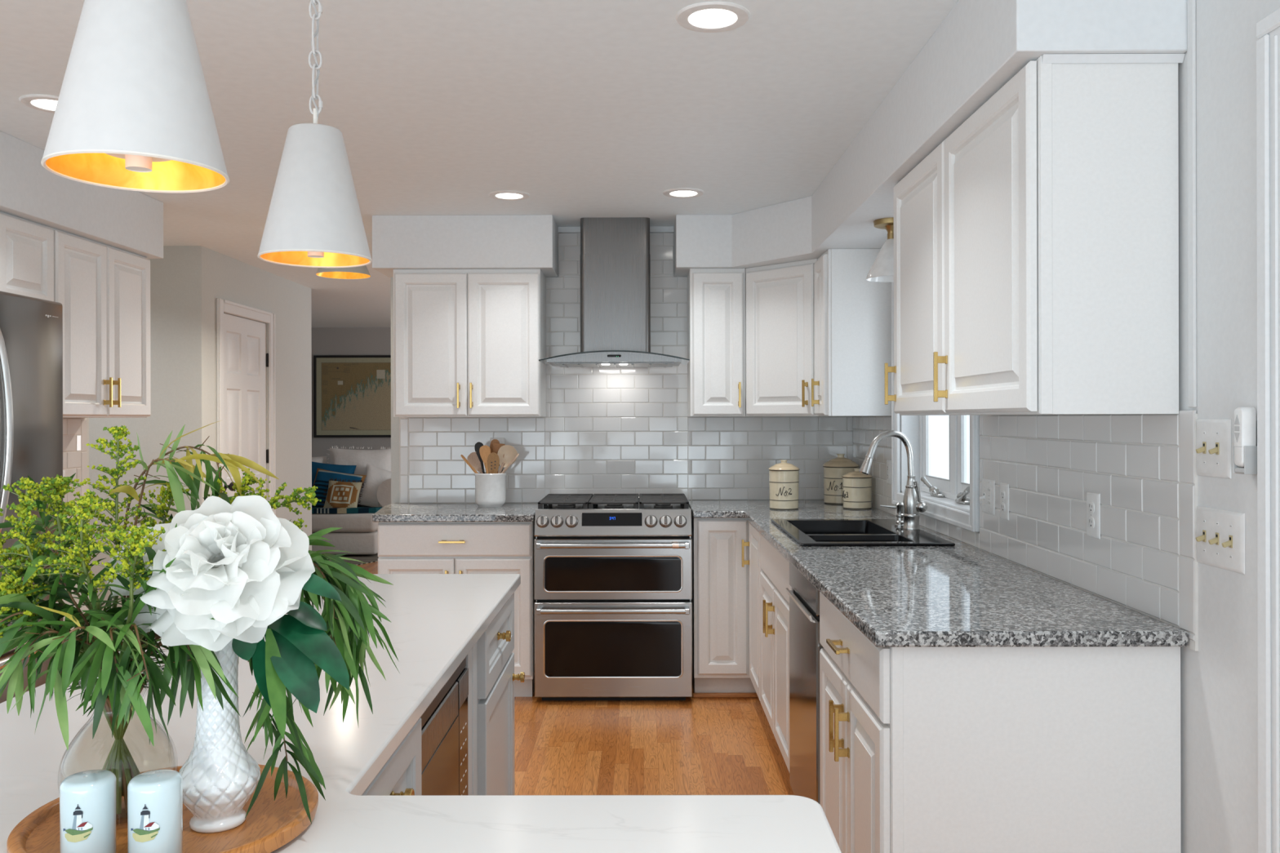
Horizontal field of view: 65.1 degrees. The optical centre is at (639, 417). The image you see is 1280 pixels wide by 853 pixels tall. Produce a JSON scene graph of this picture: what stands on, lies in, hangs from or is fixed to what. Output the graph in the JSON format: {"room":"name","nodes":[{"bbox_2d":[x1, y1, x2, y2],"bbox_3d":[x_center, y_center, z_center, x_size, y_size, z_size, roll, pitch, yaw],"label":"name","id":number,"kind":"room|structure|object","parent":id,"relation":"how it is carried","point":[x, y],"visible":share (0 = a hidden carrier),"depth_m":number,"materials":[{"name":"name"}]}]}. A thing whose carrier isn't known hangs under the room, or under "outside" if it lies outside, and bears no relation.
{"room":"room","nodes":[
{"label":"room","id":0,"kind":"room"},
{"bbox_2d":[55,417,88,630],"bbox_3d":[-2.709,0.170,3.643,0.131,2.405,2.370,0,0,0],"label":"wall","id":1,"kind":"structure","parent":0,"point":[71,427],"depth_m":4.70,"materials":[{"name":"white tile"}]},
{"bbox_2d":[0,211,53,301],"bbox_3d":[-2.493,-0.593,3.362,0.308,0.340,1.310,0,0,0],"label":"upper cabinet","id":2,"kind":"object","parent":1,"relation":"attached to","point":[26,246],"visible":0.8,"depth_m":3.83,"materials":[{"name":"white paint"}]},
{"bbox_2d":[0,130,163,258],"bbox_3d":[-2.472,-0.899,3.662,0.366,0.270,2.310,0,0,0],"label":"soffit","id":3,"kind":"structure","parent":1,"relation":"attached to","point":[131,221],"depth_m":4.09,"materials":[{"name":"paint"}]},
{"bbox_2d":[50,227,151,417],"bbox_3d":[-2.470,-0.382,4.401,0.348,0.762,0.763,0,0,0],"label":"upper cabinet","id":4,"kind":"object","parent":1,"relation":"attached to","point":[103,291],"visible":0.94,"depth_m":4.36,"materials":[{"name":"white paint"}]},
{"bbox_2d":[88,245,210,641],"bbox_3d":[-3.507,0.171,6.090,1.750,2.405,0.120,0,0,0],"label":"wall","id":5,"kind":"structure","parent":0,"point":[180,365],"depth_m":6.03,"materials":[{"name":"beige paint"}]},
{"bbox_2d":[155,635,325,824],"bbox_3d":[-0.463,0.290,1.120,0.257,0.277,0.112,0,0,10],"label":"leaves","id":6,"kind":"object","parent":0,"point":[303,754],"visible":0.29,"depth_m":1.08,"materials":[{"name":"green plant"}]},
{"bbox_2d":[209,248,311,551],"bbox_3d":[-2.689,0.169,7.088,0.120,2.405,1.880,0,0,0],"label":"wall","id":7,"kind":"structure","parent":0,"point":[231,279],"depth_m":7.41,"materials":[{"name":"beige paint"}]},
{"bbox_2d":[216,297,275,515],"bbox_3d":[-2.625,0.314,6.703,0.109,2.115,0.940,0,0,0],"label":"door","id":8,"kind":"structure","parent":7,"relation":"in","point":[242,359],"depth_m":6.73,"materials":[{"name":"white paint"}]},
{"bbox_2d":[311,327,391,463],"bbox_3d":[-1.831,0.168,11.530,6.270,2.405,0.150,0,0,0],"label":"wall","id":9,"kind":"structure","parent":0,"point":[325,340],"depth_m":11.46,"materials":[{"name":"beige paint"}]},
{"bbox_2d":[313,355,391,437],"bbox_3d":[-3.042,-0.245,11.443,1.350,0.935,0.030,0,0,0],"label":"framed picture","id":10,"kind":"object","parent":9,"relation":"attached to","point":[352,393],"visible":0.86,"depth_m":11.45},
{"bbox_2d":[0,0,958,327],"bbox_3d":[-1.854,-1.060,4.555,6.270,0.050,14.100,0,0,0],"label":"ceiling","id":11,"kind":"structure","parent":0,"point":[585,108],"depth_m":3.26,"materials":[{"name":"paint"}]},
{"bbox_2d":[18,94,58,112],"bbox_3d":[-1.933,-1.030,3.306,0.192,0.008,0.192,0,0,0],"label":"recessed light","id":12,"kind":"object","parent":11,"relation":"in","point":[46,103],"visible":0.56,"depth_m":3.27,"materials":[{"name":"white plastic"}]},
{"bbox_2d":[40,0,229,192],"bbox_3d":[-0.688,-0.685,1.375,0.231,0.704,0.231,0,0,0],"label":"pendant lamp","id":13,"kind":"object","parent":11,"relation":"hanging from","point":[133,112],"visible":1,"depth_m":1.31,"materials":[{"name":"white ceramic"}]},
{"bbox_2d":[124,154,152,172],"bbox_3d":[-0.687,-0.351,1.375,0.034,0.022,0.034,0,0,0],"label":"socket","id":14,"kind":"object","parent":13,"relation":"attached to","point":[139,163],"depth_m":1.36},
{"bbox_2d":[257,0,372,267],"bbox_3d":[-0.685,-0.685,2.119,0.231,0.704,0.231,0,0,0],"label":"pendant lamp","id":15,"kind":"object","parent":11,"relation":"hanging from","point":[314,220],"visible":1,"depth_m":2.06,"materials":[{"name":"white ceramic"}]},
{"bbox_2d":[315,265,370,279],"bbox_3d":[-1.694,-0.924,5.735,0.302,0.222,0.302,0,0,0],"label":"ceiling lamp","id":16,"kind":"object","parent":11,"relation":"attached to","point":[360,272],"visible":0.31,"depth_m":5.79,"materials":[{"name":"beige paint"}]},
{"bbox_2d":[675,1,750,32],"bbox_3d":[0.188,-1.035,2.599,0.192,0.008,0.192,0,0,0],"label":"recessed light","id":17,"kind":"object","parent":11,"relation":"in","point":[706,16],"visible":1,"depth_m":2.59,"materials":[{"name":"white plastic"}]},
{"bbox_2d":[357,561,794,795],"bbox_3d":[-1.849,1.400,4.555,6.270,0.060,14.100,0,0,0],"label":"floor","id":18,"kind":"structure","parent":0,"point":[691,746],"depth_m":4.15,"materials":[{"name":"brown wood"}]},
{"bbox_2d":[0,290,63,703],"bbox_3d":[-2.309,0.471,3.118,0.673,1.760,0.912,0,0,0],"label":"refrigerator","id":19,"kind":"object","parent":18,"relation":"on","point":[31,328],"visible":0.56,"depth_m":3.36,"materials":[{"name":"metal"}]},
{"bbox_2d":[311,478,391,555],"bbox_3d":[-3.468,0.959,10.375,2.400,0.770,1.170,0,0,0],"label":"sofa","id":20,"kind":"object","parent":18,"relation":"on","point":[357,535],"visible":0.12,"depth_m":9.81,"materials":[{"name":"grey fabric"}]},
{"bbox_2d":[311,468,366,506],"bbox_3d":[-3.097,0.745,10.213,0.565,0.455,0.255,0,0,4],"label":"cushion","id":21,"kind":"object","parent":20,"relation":"on","point":[322,477],"visible":0.51,"depth_m":10.21,"materials":[{"name":"blue fabric"}]},
{"bbox_2d":[321,478,364,507],"bbox_3d":[-2.980,0.776,10.059,0.410,0.334,0.197,0,0,0],"label":"cushion","id":22,"kind":"object","parent":20,"relation":"on","point":[340,494],"visible":0.93,"depth_m":10.02,"materials":[{"name":"beige fabric"}]},
{"bbox_2d":[311,513,377,532],"bbox_3d":[-3.623,1.032,10.201,2.090,0.185,0.820,0,0,0],"label":"seat cushion","id":23,"kind":"object","parent":20,"relation":"on","point":[348,522],"depth_m":9.79,"materials":[{"name":"grey fabric"}]},
{"bbox_2d":[326,445,391,506],"bbox_3d":[-2.947,0.618,10.557,0.741,0.652,0.282,0,0,0],"label":"cushion","id":24,"kind":"object","parent":20,"relation":"on","point":[381,459],"visible":0.44,"depth_m":10.55,"materials":[{"name":"white fabric"}]},
{"bbox_2d":[357,463,391,506],"bbox_3d":[-2.668,0.739,10.378,0.561,0.532,0.258,0,0,-11],"label":"cushion","id":25,"kind":"object","parent":20,"relation":"on","point":[375,476],"visible":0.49,"depth_m":10.29,"materials":[{"name":"white fabric"}]},
{"bbox_2d":[362,718,422,795],"bbox_3d":[-0.666,0.925,1.455,0.656,0.885,0.416,0,0,0],"label":"base cabinet","id":26,"kind":"object","parent":18,"relation":"on","point":[402,775],"visible":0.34,"depth_m":1.54,"materials":[{"name":"grey paint"}]},
{"bbox_2d":[377,520,535,697],"bbox_3d":[-0.892,0.935,5.135,0.748,0.866,0.664,0,0,0],"label":"base cabinet","id":27,"kind":"object","parent":18,"relation":"on","point":[448,547],"visible":0.48,"depth_m":4.84,"materials":[{"name":"white paint"}]},
{"bbox_2d":[372,503,537,522],"bbox_3d":[-0.933,0.484,5.144,0.845,0.035,0.648,0,0,0],"label":"countertop","id":28,"kind":"structure","parent":27,"relation":"on","point":[392,513],"depth_m":4.88,"materials":[{"name":"grey stone"}]},
{"bbox_2d":[474,471,506,507],"bbox_3d":[-0.787,0.378,5.277,0.168,0.176,0.168,0,0,0],"label":"utensil crock","id":29,"kind":"object","parent":28,"relation":"on","point":[490,488],"visible":0.94,"depth_m":5.21,"materials":[{"name":"white ceramic"}]},
{"bbox_2d":[465,643,476,795],"bbox_3d":[-0.684,0.925,1.994,0.617,0.885,0.660,0,0,0],"label":"base cabinet","id":30,"kind":"object","parent":18,"relation":"on","point":[471,658],"visible":0.02,"depth_m":2.26,"materials":[{"name":"grey paint"}]},
{"bbox_2d":[420,657,468,795],"bbox_3d":[-0.634,0.713,1.944,0.518,0.419,0.508,0,0,0],"label":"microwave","id":31,"kind":"object","parent":30,"relation":"in","point":[444,723],"visible":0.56,"depth_m":1.97,"materials":[{"name":"metal"}]},
{"bbox_2d":[476,592,524,795],"bbox_3d":[-0.657,0.925,2.598,0.666,0.885,0.543,0,0,0],"label":"base cabinet","id":32,"kind":"object","parent":18,"relation":"on","point":[495,676],"visible":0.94,"depth_m":2.55,"materials":[{"name":"grey paint"}]},
{"bbox_2d":[533,493,692,700],"bbox_3d":[-0.127,0.886,5.100,0.756,0.960,0.710,0,0,0],"label":"range","id":33,"kind":"object","parent":18,"relation":"on","point":[613,572],"visible":1,"depth_m":4.80,"materials":[{"name":"metal"}]},
{"bbox_2d":[542,496,689,508],"bbox_3d":[-0.128,0.444,5.151,0.748,0.035,0.609,0,0,0],"label":"cooktop","id":34,"kind":"object","parent":33,"relation":"in","point":[548,502],"depth_m":4.97,"materials":[{"name":"black metal"}]},
{"bbox_2d":[691,514,762,700],"bbox_3d":[0.709,0.923,4.910,0.896,0.884,1.104,0,0,0],"label":"base cabinet","id":35,"kind":"object","parent":18,"relation":"on","point":[726,569],"visible":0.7,"depth_m":4.83,"materials":[{"name":"white paint"}]},
{"bbox_2d":[688,499,1188,647],"bbox_3d":[0.702,0.464,3.780,0.900,0.033,3.364,0,0,0],"label":"countertop","id":36,"kind":"structure","parent":35,"relation":"on","point":[960,595],"depth_m":2.49,"materials":[{"name":"grey stone"}]},
{"bbox_2d":[768,459,799,510],"bbox_3d":[0.707,0.327,4.928,0.153,0.240,0.153,0,0,0],"label":"canister","id":37,"kind":"object","parent":36,"relation":"on","point":[784,477],"visible":1,"depth_m":4.87,"materials":[{"name":"ceramic"}]},
{"bbox_2d":[822,453,859,504],"bbox_3d":[1.050,0.317,5.247,0.188,0.258,0.188,0,0,0],"label":"canister","id":38,"kind":"object","parent":36,"relation":"on","point":[834,468],"visible":0.82,"depth_m":5.18,"materials":[{"name":"ceramic"}]},
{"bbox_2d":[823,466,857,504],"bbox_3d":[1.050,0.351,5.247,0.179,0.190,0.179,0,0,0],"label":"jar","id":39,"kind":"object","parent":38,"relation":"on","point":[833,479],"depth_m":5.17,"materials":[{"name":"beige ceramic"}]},
{"bbox_2d":[841,468,872,509],"bbox_3d":[1.070,0.348,4.942,0.149,0.196,0.149,0,0,0],"label":"canister","id":40,"kind":"object","parent":36,"relation":"on","point":[856,486],"visible":0.97,"depth_m":4.88,"materials":[{"name":"ceramic"}]},
{"bbox_2d":[770,519,955,546],"bbox_3d":[0.830,0.541,3.911,0.535,0.210,0.850,0,0,0],"label":"sink","id":41,"kind":"object","parent":36,"relation":"in","point":[806,532],"visible":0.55,"depth_m":3.77,"materials":[{"name":"black ceramic"}]},
{"bbox_2d":[858,430,927,529],"bbox_3d":[0.990,0.242,3.936,0.265,0.387,0.078,0,0,0],"label":"tap","id":42,"kind":"object","parent":36,"relation":"on","point":[913,504],"visible":1,"depth_m":3.92,"materials":[{"name":"silver metal"}]},
{"bbox_2d":[760,533,793,772],"bbox_3d":[0.818,0.922,3.903,0.671,0.884,0.906,0,0,0],"label":"base cabinet","id":43,"kind":"object","parent":18,"relation":"on","point":[775,574],"visible":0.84,"depth_m":3.85,"materials":[{"name":"white paint"}]},
{"bbox_2d":[786,561,823,804],"bbox_3d":[0.803,0.923,3.170,0.616,0.882,0.545,0,0,0],"label":"dishwasher","id":44,"kind":"object","parent":18,"relation":"on","point":[805,646],"visible":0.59,"depth_m":3.12,"materials":[{"name":"metal"}]},
{"bbox_2d":[819,591,1181,852],"bbox_3d":[0.814,0.922,2.510,0.671,0.884,0.760,0,0,0],"label":"base cabinet","id":45,"kind":"object","parent":18,"relation":"on","point":[922,749],"visible":0.96,"depth_m":2.13,"materials":[{"name":"white paint"}]},
{"bbox_3d":[-0.435,0.924,0.884,1.120,0.885,0.565,0,0,0],"label":"cabinet","id":46,"kind":"object","parent":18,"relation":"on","visible":0},
{"bbox_2d":[0,573,841,852],"bbox_3d":[-0.401,0.465,1.724,1.227,0.031,2.345,0,0,0],"label":"countertop","id":47,"kind":"structure","parent":46,"relation":"on","point":[437,620],"depth_m":1.30,"materials":[{"name":"white stone"}]},
{"bbox_2d":[6,764,318,852],"bbox_3d":[-0.510,0.439,1.093,0.304,0.022,0.304,0,0,0],"label":"tray","id":48,"kind":"object","parent":47,"relation":"on","point":[269,824],"visible":0.34,"depth_m":1.07,"materials":[{"name":"brown wood"}]},
{"bbox_2d":[59,769,116,852],"bbox_3d":[-0.542,0.395,0.986,0.049,0.090,0.050,0,0,0],"label":"shaker","id":49,"kind":"object","parent":48,"relation":"on","point":[87,798],"visible":1,"depth_m":0.97,"materials":[{"name":"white ceramic"}]},
{"bbox_2d":[57,665,177,830],"bbox_3d":[-0.577,0.357,1.112,0.118,0.167,0.118,0,0,-25],"label":"glass vase","id":50,"kind":"object","parent":48,"relation":"on","point":[121,825],"visible":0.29,"depth_m":1.09,"materials":[{"name":"glass"}]},
{"bbox_2d":[0,507,119,740],"bbox_3d":[-0.610,0.254,1.065,0.096,0.352,0.180,0,0,29],"label":"goldenrod","id":51,"kind":"object","parent":50,"relation":"in","point":[2,557],"visible":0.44,"depth_m":1.02,"materials":[{"name":"green plant"}]},
{"bbox_2d":[0,564,128,724],"bbox_3d":[-0.599,0.284,1.023,0.211,0.290,0.132,0,0,-43],"label":"leaves","id":52,"kind":"object","parent":50,"relation":"in","point":[8,634],"visible":0.48,"depth_m":0.99,"materials":[{"name":"green plant"}]},
{"bbox_2d":[0,533,133,796],"bbox_3d":[-0.574,0.261,1.036,0.137,0.336,0.174,0,0,28],"label":"leaves","id":53,"kind":"object","parent":50,"relation":"in","point":[68,582],"visible":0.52,"depth_m":1.02,"materials":[{"name":"green plant"}]},
{"bbox_2d":[0,597,134,778],"bbox_3d":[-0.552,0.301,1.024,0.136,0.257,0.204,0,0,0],"label":"leaves","id":54,"kind":"object","parent":50,"relation":"in","point":[64,658],"visible":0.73,"depth_m":0.97,"materials":[{"name":"green plant"}]},
{"bbox_2d":[0,476,134,774],"bbox_3d":[-0.596,0.245,1.073,0.102,0.370,0.202,0,0,15],"label":"goldenrod","id":55,"kind":"object","parent":50,"relation":"in","point":[27,520],"visible":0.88,"depth_m":1.01,"materials":[{"name":"green plant"}]},
{"bbox_2d":[0,601,144,769],"bbox_3d":[-0.570,0.303,1.023,0.101,0.252,0.218,0,0,12],"label":"leaves","id":56,"kind":"object","parent":50,"relation":"in","point":[14,673],"visible":0.69,"depth_m":0.98,"materials":[{"name":"green plant"}]},
{"bbox_2d":[0,472,144,693],"bbox_3d":[-0.649,0.245,1.114,0.163,0.368,0.117,0,0,32],"label":"leaves","id":57,"kind":"object","parent":50,"relation":"in","point":[44,524],"visible":0.23,"depth_m":1.11,"materials":[{"name":"green plant"}]},
{"bbox_2d":[0,567,153,739],"bbox_3d":[-0.587,0.289,1.054,0.093,0.282,0.211,0,0,22],"label":"goldenrod","id":58,"kind":"object","parent":50,"relation":"in","point":[6,588],"visible":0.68,"depth_m":0.99,"materials":[{"name":"green plant"}]},
{"bbox_2d":[28,488,131,786],"bbox_3d":[-0.572,0.250,1.061,0.092,0.360,0.230,0,0,-19],"label":"goldenrod","id":59,"kind":"object","parent":50,"relation":"in","point":[86,512],"visible":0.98,"depth_m":0.99,"materials":[{"name":"green plant"}]},
{"bbox_2d":[17,474,167,739],"bbox_3d":[-0.586,0.244,1.081,0.096,0.371,0.160,0,0,40],"label":"goldenrod","id":60,"kind":"object","parent":50,"relation":"in","point":[57,482],"visible":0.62,"depth_m":1.05,"materials":[{"name":"green plant"}]},
{"bbox_2d":[68,425,146,776],"bbox_3d":[-0.590,0.219,1.101,0.119,0.422,0.088,0,0,0],"label":"goldenrod","id":61,"kind":"object","parent":50,"relation":"in","point":[118,433],"visible":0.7,"depth_m":1.10,"materials":[{"name":"green plant"}]},
{"bbox_2d":[61,600,162,771],"bbox_3d":[-0.552,0.305,1.037,0.094,0.249,0.206,0,0,-31],"label":"leaves","id":62,"kind":"object","parent":50,"relation":"in","point":[110,664],"visible":0.7,"depth_m":0.98,"materials":[{"name":"green plant"}]},
{"bbox_2d":[66,521,166,774],"bbox_3d":[-0.546,0.267,1.050,0.101,0.326,0.207,0,0,-43],"label":"goldenrod","id":63,"kind":"object","parent":50,"relation":"in","point":[137,544],"visible":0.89,"depth_m":0.99,"materials":[{"name":"green plant"}]},
{"bbox_2d":[81,557,195,744],"bbox_3d":[-0.540,0.284,1.048,0.196,0.289,0.104,0,0,37],"label":"leaves","id":64,"kind":"object","parent":50,"relation":"in","point":[154,675],"visible":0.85,"depth_m":0.99,"materials":[{"name":"green plant"}]},
{"bbox_2d":[102,481,189,769],"bbox_3d":[-0.556,0.251,1.126,0.100,0.357,0.105,0,0,43],"label":"goldenrod","id":65,"kind":"object","parent":50,"relation":"in","point":[159,510],"visible":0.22,"depth_m":1.14,"materials":[{"name":"green plant"}]},
{"bbox_2d":[110,523,191,670],"bbox_3d":[-0.515,0.268,1.069,0.111,0.322,0.181,0,0,-41],"label":"leaves","id":66,"kind":"object","parent":50,"relation":"in","point":[151,553],"visible":0.16,"depth_m":1.02,"materials":[{"name":"green plant"}]},
{"bbox_2d":[75,420,239,637],"bbox_3d":[-0.541,0.216,1.127,0.168,0.426,0.099,0,0,-40],"label":"leaves","id":67,"kind":"object","parent":50,"relation":"in","point":[175,485],"visible":0.64,"depth_m":1.13,"materials":[{"name":"green plant"}]},
{"bbox_2d":[97,608,240,725],"bbox_3d":[-0.502,0.308,1.062,0.209,0.242,0.096,0,0,38],"label":"leaves","id":68,"kind":"object","parent":50,"relation":"in","point":[179,662],"visible":0.51,"depth_m":1.02,"materials":[{"name":"green plant"}]},
{"bbox_2d":[104,451,235,715],"bbox_3d":[-0.533,0.233,1.167,0.151,0.392,0.126,0,0,-14],"label":"leaves","id":69,"kind":"object","parent":50,"relation":"in","point":[193,499],"visible":0.1,"depth_m":1.17,"materials":[{"name":"green plant"}]},
{"bbox_2d":[105,468,270,770],"bbox_3d":[-0.526,0.244,1.157,0.190,0.371,0.095,0,0,-28],"label":"goldenrod","id":70,"kind":"object","parent":50,"relation":"in","point":[248,480],"visible":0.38,"depth_m":1.17,"materials":[{"name":"green plant"}]},
{"bbox_2d":[112,424,278,601],"bbox_3d":[-0.520,0.218,1.156,0.168,0.422,0.122,0,0,0],"label":"leaves","id":71,"kind":"object","parent":50,"relation":"in","point":[237,461],"visible":0.56,"depth_m":1.17,"materials":[{"name":"green plant"}]},
{"bbox_2d":[75,480,321,796],"bbox_3d":[-0.494,0.250,1.135,0.249,0.359,0.107,0,0,-26],"label":"goldenrod","id":72,"kind":"object","parent":50,"relation":"in","point":[309,496],"visible":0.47,"depth_m":1.15,"materials":[{"name":"green plant"}]},
{"bbox_2d":[140,634,280,751],"bbox_3d":[-0.493,0.319,1.118,0.229,0.221,0.063,0,0,0],"label":"leaves","id":73,"kind":"object","parent":50,"relation":"in","point":[266,723],"visible":0.19,"depth_m":1.10,"materials":[{"name":"green plant"}]},
{"bbox_2d":[115,518,306,814],"bbox_3d":[-0.514,0.270,1.145,0.258,0.320,0.096,0,0,-15],"label":"plant","id":74,"kind":"object","parent":50,"relation":"in","point":[118,761],"visible":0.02,"depth_m":1.10,"materials":[{"name":"green plant"}]},
{"bbox_2d":[121,519,372,812],"bbox_3d":[-0.450,0.272,1.141,0.303,0.314,0.106,0,0,0],"label":"leaves","id":75,"kind":"object","parent":50,"relation":"in","point":[336,631],"visible":0.43,"depth_m":1.14,"materials":[{"name":"green plant"}]},
{"bbox_2d":[106,527,393,724],"bbox_3d":[-0.448,0.280,1.178,0.309,0.298,0.124,0,0,-13],"label":"leaves","id":76,"kind":"object","parent":50,"relation":"in","point":[359,671],"visible":0.15,"depth_m":1.18,"materials":[{"name":"green plant"}]},
{"bbox_2d":[129,536,399,714],"bbox_3d":[-0.445,0.272,1.173,0.334,0.314,0.121,0,0,-3],"label":"leaves","id":77,"kind":"object","parent":50,"relation":"in","point":[364,611],"visible":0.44,"depth_m":1.16,"materials":[{"name":"green plant"}]},
{"bbox_2d":[127,769,182,852],"bbox_3d":[-0.476,0.395,0.986,0.049,0.090,0.050,0,0,0],"label":"shaker","id":78,"kind":"object","parent":48,"relation":"on","point":[154,797],"visible":1,"depth_m":0.97,"materials":[{"name":"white ceramic"}]},
{"bbox_2d":[178,639,260,833],"bbox_3d":[-0.458,0.334,1.089,0.086,0.213,0.086,0,0,-35],"label":"bud vase","id":79,"kind":"object","parent":48,"relation":"on","point":[220,776],"visible":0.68,"depth_m":1.07,"materials":[{"name":"white ceramic"}]},
{"bbox_2d":[104,495,349,739],"bbox_3d":[-0.432,0.208,1.031,0.254,0.252,0.122,0,0,0],"label":"peony","id":80,"kind":"object","parent":79,"relation":"in","point":[239,565],"visible":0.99,"depth_m":1.03,"materials":[{"name":"white plant"}]},
{"bbox_2d":[391,232,853,503],"bbox_3d":[-0.096,0.164,5.532,2.525,2.405,0.136,0,0,0],"label":"wall","id":81,"kind":"structure","parent":0,"point":[606,388],"depth_m":5.47,"materials":[{"name":"white tile"}]},
{"bbox_2d":[372,214,558,277],"bbox_3d":[-0.909,-0.902,5.303,0.925,0.270,0.341,0,0,0],"label":"soffit","id":82,"kind":"structure","parent":81,"relation":"attached to","point":[495,241],"depth_m":5.13,"materials":[{"name":"paint"}]},
{"bbox_2d":[392,268,546,417],"bbox_3d":[-0.892,-0.385,5.290,0.759,0.762,0.355,0,0,0],"label":"upper cabinet","id":83,"kind":"object","parent":81,"relation":"attached to","point":[468,343],"visible":1,"depth_m":5.15,"materials":[{"name":"white paint"}]},
{"bbox_2d":[538,217,689,368],"bbox_3d":[-0.128,-0.652,5.216,0.750,0.772,0.496,0,0,0],"label":"range hood","id":84,"kind":"object","parent":81,"relation":"attached to","point":[615,256],"visible":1,"depth_m":5.20,"materials":[{"name":"metal"}]},
{"bbox_2d":[687,268,745,416],"bbox_3d":[0.400,-0.388,5.286,0.286,0.762,0.355,0,0,0],"label":"upper cabinet","id":85,"kind":"object","parent":81,"relation":"attached to","point":[716,297],"visible":1,"depth_m":5.14,"materials":[{"name":"white paint"}]},
{"bbox_2d":[745,258,817,416],"bbox_3d":[0.849,-0.389,5.151,0.611,0.762,0.622,0,0,0],"label":"upper cabinet","id":86,"kind":"object","parent":81,"relation":"attached to","point":[780,297],"visible":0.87,"depth_m":4.99,"materials":[{"name":"white paint"}]},
{"bbox_2d":[900,0,1279,852],"bbox_3d":[1.215,0.161,1.546,0.120,2.405,8.100,0,0,0],"label":"wall","id":87,"kind":"structure","parent":0,"point":[1219,681],"depth_m":1.99,"materials":[{"name":"paint"}]},
{"bbox_2d":[811,248,891,416],"bbox_3d":[0.978,-0.389,4.708,0.351,0.762,0.280,0,0,0],"label":"upper cabinet","id":88,"kind":"object","parent":87,"relation":"attached to","point":[852,313],"visible":0.92,"depth_m":4.57,"materials":[{"name":"white paint"}]},
{"bbox_2d":[866,217,893,282],"bbox_3d":[0.986,-0.657,3.927,0.200,0.228,0.200,0,0,0],"label":"ceiling lamp","id":89,"kind":"object","parent":87,"relation":"attached to","point":[882,270],"visible":0.66,"depth_m":3.89,"materials":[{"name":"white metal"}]},
{"bbox_2d":[674,0,1186,276],"bbox_3d":[0.669,-0.905,3.789,0.977,0.270,3.361,0,0,0],"label":"soffit","id":90,"kind":"structure","parent":87,"relation":"attached to","point":[980,46],"depth_m":2.85,"materials":[{"name":"paint"}]},
{"bbox_2d":[891,282,979,532],"bbox_3d":[1.207,-0.166,3.973,0.147,1.110,1.119,0,0,0],"label":"window","id":91,"kind":"structure","parent":87,"relation":"in","point":[955,491],"depth_m":4.03,"materials":[{"name":"white paint"}]},
{"bbox_2d":[853,410,1195,641],"bbox_3d":[1.155,0.224,3.771,0.007,0.479,3.379,0,0,0],"label":"backsplash","id":92,"kind":"structure","parent":87,"relation":"in","point":[1177,464],"depth_m":2.55,"materials":[{"name":"white tile"}]},
{"bbox_2d":[979,478,995,515],"bbox_3d":[1.140,0.261,3.314,0.023,0.114,0.118,0,0,0],"label":"outlet","id":93,"kind":"object","parent":92,"relation":"attached to","point":[988,497],"visible":1,"depth_m":3.30,"materials":[{"name":"white plastic"}]},
{"bbox_2d":[1086,491,1100,539],"bbox_3d":[1.145,0.246,2.542,0.007,0.114,0.072,0,0,0],"label":"outlet","id":94,"kind":"object","parent":92,"relation":"attached to","point":[1093,500],"visible":1,"depth_m":2.53,"materials":[{"name":"white plastic"}]},
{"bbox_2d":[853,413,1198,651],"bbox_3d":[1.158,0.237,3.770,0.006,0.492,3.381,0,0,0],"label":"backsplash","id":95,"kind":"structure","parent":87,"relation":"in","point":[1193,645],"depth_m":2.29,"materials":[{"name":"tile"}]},
{"bbox_2d":[884,55,1178,415],"bbox_3d":[0.971,-0.389,2.721,0.353,0.762,1.176,0,0,0],"label":"upper cabinet","id":96,"kind":"object","parent":87,"relation":"attached to","point":[1036,246],"visible":1,"depth_m":2.14,"materials":[{"name":"white paint"}]},
{"bbox_2d":[1041,53,1185,62],"bbox_3d":[1.004,-0.762,2.128,0.299,0.016,0.010,0,0,0],"label":"trim","id":97,"kind":"structure","parent":87,"relation":"attached to","point":[1046,58],"depth_m":2.13,"materials":[{"name":"paint"}]},
{"bbox_2d":[1186,0,1196,407],"bbox_3d":[1.151,-0.531,2.093,0.007,1.019,0.023,0,0,0],"label":"trim","id":98,"kind":"structure","parent":87,"relation":"attached to","point":[1191,4],"depth_m":2.09,"materials":[{"name":"paint"}]},
{"bbox_2d":[1195,418,1231,479],"bbox_3d":[1.144,0.061,2.021,0.023,0.117,0.120,0,0,0],"label":"light switch","id":99,"kind":"object","parent":87,"relation":"attached to","point":[1213,451],"visible":1,"depth_m":2.01,"materials":[{"name":"white plastic"}]},
{"bbox_2d":[1195,506,1244,574],"bbox_3d":[1.145,0.241,1.999,0.023,0.117,0.164,0,0,0],"label":"light switch","id":100,"kind":"object","parent":87,"relation":"attached to","point":[1220,533],"visible":1,"depth_m":1.99,"materials":[{"name":"white plastic"}]},
{"bbox_2d":[1232,419,1257,474],"bbox_3d":[1.138,0.054,1.881,0.034,0.102,0.036,0,0,0],"label":"cradle","id":101,"kind":"object","parent":87,"relation":"attached to","point":[1250,467],"visible":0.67,"depth_m":1.86,"materials":[{"name":"grey plastic"}]},
{"bbox_2d":[1234,407,1256,466],"bbox_3d":[1.132,0.036,1.881,0.027,0.112,0.030,0,0,0],"label":"remote control","id":102,"kind":"object","parent":101,"relation":"in","point":[1245,418],"visible":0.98,"depth_m":1.87,"materials":[{"name":"white plastic"}]},
{"bbox_2d":[1256,7,1279,852],"bbox_3d":[1.179,0.317,1.342,0.092,2.092,1.010,0,0,0],"label":"door frame","id":103,"kind":"structure","parent":87,"relation":"in","point":[1268,28],"depth_m":1.81,"materials":[{"name":"white paint"}]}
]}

